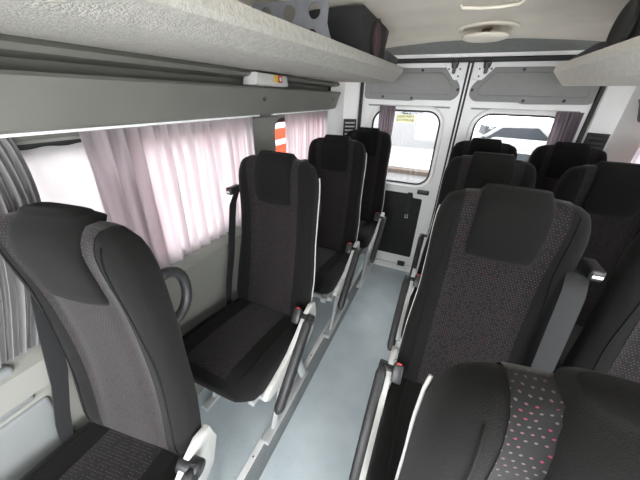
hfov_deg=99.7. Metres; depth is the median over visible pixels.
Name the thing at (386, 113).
curtain
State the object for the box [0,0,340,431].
wall
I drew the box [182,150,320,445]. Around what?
seat
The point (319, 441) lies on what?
floor
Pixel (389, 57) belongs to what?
board
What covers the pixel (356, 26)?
bag
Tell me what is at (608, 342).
seat
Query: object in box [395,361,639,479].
seat
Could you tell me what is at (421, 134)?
building
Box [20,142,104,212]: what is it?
sheer curtain
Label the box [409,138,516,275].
seat
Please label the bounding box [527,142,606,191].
seat
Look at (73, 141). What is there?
window
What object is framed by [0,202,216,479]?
seat
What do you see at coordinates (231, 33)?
shelf
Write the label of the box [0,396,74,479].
trim
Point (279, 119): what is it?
window
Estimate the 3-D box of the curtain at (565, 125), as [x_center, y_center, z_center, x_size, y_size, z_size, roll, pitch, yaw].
[1.655,-0.589,1.927,0.153,0.584,0.037,15,31,24]
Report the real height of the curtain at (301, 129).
0.504 m
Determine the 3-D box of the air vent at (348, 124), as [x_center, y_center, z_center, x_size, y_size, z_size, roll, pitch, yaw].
[0.259,-0.981,2.371,0.110,0.150,0.015,-3,28,-8]
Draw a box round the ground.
[389,121,551,169]
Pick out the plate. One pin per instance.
(302, 18)
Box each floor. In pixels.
[197,247,366,479]
[259,264,409,479]
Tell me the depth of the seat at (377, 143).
2.15 m
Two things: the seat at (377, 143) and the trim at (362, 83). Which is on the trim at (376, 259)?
the trim at (362, 83)
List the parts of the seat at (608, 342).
dotted panel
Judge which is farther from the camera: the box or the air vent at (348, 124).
the air vent at (348, 124)
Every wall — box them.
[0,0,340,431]
[386,165,428,182]
[637,99,639,121]
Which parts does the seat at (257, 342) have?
dotted panel, seat frame, dotted panel, backrest, armrest, grab handle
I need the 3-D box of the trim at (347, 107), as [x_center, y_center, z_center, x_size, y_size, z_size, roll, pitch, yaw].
[0.169,-0.692,2.441,0.212,1.690,0.370,13,30,21]
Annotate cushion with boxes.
[20,421,179,479]
[182,298,298,402]
[312,252,349,293]
[357,221,376,248]
[366,377,421,479]
[401,287,416,338]
[553,360,561,372]
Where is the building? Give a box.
[373,111,438,149]
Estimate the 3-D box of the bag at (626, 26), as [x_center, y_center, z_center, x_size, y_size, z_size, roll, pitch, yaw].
[1.023,-0.595,0.741,0.252,0.165,0.400,13,30,21]
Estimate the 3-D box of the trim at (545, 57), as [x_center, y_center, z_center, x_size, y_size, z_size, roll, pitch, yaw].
[1.073,-1.272,1.906,1.600,0.028,0.065,13,30,21]
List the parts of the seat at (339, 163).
seat frame, dotted panel, dotted panel, backrest, armrest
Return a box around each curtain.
[0,137,40,367]
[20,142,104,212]
[78,117,254,268]
[285,111,327,159]
[378,105,395,135]
[546,112,583,143]
[630,146,639,163]
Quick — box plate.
[252,0,330,38]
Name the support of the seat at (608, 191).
on the floor
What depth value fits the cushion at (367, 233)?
2.04 m
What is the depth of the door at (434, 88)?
2.25 m
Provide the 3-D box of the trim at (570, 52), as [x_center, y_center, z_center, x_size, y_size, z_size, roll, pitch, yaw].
[1.067,-1.285,1.882,1.630,0.020,0.078,13,30,21]
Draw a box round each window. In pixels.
[16,139,81,150]
[276,118,284,122]
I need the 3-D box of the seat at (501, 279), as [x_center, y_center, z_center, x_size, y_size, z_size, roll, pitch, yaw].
[0.406,0.481,0.809,0.500,1.169,0.634,13,30,21]
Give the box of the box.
[243,72,287,86]
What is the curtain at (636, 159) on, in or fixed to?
hanging from the wall at (638, 116)
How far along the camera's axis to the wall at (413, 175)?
6.04 m
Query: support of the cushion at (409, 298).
on the seat at (476, 170)
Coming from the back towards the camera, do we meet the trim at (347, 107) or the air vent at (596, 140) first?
the trim at (347, 107)
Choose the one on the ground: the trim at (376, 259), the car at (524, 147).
the car at (524, 147)
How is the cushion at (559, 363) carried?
on the seat at (608, 191)
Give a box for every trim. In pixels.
[0,115,259,137]
[0,364,34,422]
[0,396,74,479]
[236,261,363,479]
[272,109,331,114]
[328,82,360,134]
[357,82,363,128]
[373,261,409,272]
[375,258,410,269]
[385,38,601,54]
[388,286,413,388]
[394,50,584,58]
[397,55,575,63]
[428,62,473,231]
[575,86,605,142]
[581,86,639,162]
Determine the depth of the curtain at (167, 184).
1.00 m
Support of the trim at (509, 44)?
attached to the wall at (46, 85)
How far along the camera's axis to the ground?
11.81 m
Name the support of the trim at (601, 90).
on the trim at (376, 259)
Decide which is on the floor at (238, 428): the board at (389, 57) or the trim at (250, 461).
the trim at (250, 461)
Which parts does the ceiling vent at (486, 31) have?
stem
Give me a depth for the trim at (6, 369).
0.69 m
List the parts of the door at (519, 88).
latch plate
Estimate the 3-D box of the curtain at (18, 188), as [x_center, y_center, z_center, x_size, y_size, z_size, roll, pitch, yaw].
[-0.867,0.160,0.406,0.030,0.527,0.807,13,30,21]
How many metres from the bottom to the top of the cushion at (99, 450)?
0.178 m
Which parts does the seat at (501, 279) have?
armrest, backrest, dotted panel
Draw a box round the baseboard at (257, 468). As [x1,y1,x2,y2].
[244,261,368,479]
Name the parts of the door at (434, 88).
latch plate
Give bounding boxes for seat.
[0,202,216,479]
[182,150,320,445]
[302,134,366,338]
[346,127,391,288]
[349,183,606,479]
[387,151,535,350]
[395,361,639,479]
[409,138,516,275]
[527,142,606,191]
[553,161,639,372]
[560,232,639,382]
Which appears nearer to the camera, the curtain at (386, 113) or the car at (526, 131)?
the curtain at (386, 113)
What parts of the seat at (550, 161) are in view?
backrest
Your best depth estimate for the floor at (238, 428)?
1.29 m
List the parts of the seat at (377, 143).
seat frame, dotted panel, backrest, armrest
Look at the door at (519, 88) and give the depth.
1.86 m
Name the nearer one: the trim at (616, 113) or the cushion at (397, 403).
the cushion at (397, 403)
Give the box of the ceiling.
[236,0,629,47]
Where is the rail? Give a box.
[460,0,525,9]
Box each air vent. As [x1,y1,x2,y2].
[343,119,355,135]
[583,132,610,149]
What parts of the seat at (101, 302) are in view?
dotted panel, dotted panel, grab handle, armrest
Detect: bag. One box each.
[309,5,388,58]
[604,0,639,47]
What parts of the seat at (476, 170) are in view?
armrest, backrest, dotted panel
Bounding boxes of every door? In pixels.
[361,59,467,265]
[454,58,599,145]
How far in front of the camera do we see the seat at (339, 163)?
1.71 m
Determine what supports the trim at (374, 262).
on the floor at (319, 441)
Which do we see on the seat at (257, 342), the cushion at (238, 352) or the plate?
the cushion at (238, 352)
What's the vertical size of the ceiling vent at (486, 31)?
0.054 m
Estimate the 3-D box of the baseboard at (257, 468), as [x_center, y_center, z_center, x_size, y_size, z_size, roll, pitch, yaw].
[-0.203,0.944,1.358,0.004,0.186,3.735,13,30,21]
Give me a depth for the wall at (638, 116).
1.44 m
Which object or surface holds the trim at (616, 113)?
attached to the wall at (638, 116)
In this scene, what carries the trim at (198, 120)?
attached to the wall at (46, 85)
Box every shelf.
[0,0,402,82]
[554,36,639,85]
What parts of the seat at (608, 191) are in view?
dotted panel, dotted panel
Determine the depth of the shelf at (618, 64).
0.89 m
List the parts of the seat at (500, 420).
backrest, dotted panel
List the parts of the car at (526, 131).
glass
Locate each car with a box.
[472,123,548,140]
[491,137,546,161]
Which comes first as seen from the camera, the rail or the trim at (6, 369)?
the trim at (6, 369)
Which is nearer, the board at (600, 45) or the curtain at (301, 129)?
the board at (600, 45)
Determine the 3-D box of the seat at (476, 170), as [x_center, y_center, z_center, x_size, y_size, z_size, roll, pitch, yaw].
[0.651,0.231,1.290,0.500,1.169,0.634,13,30,21]
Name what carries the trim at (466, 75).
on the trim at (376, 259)
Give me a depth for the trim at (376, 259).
2.83 m
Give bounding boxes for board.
[383,51,397,64]
[571,41,605,59]
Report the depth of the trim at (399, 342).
1.68 m
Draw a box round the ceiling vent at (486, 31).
[456,21,520,42]
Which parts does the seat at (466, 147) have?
armrest, backrest, dotted panel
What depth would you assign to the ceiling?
1.20 m
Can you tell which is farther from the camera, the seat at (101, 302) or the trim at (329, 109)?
the trim at (329, 109)

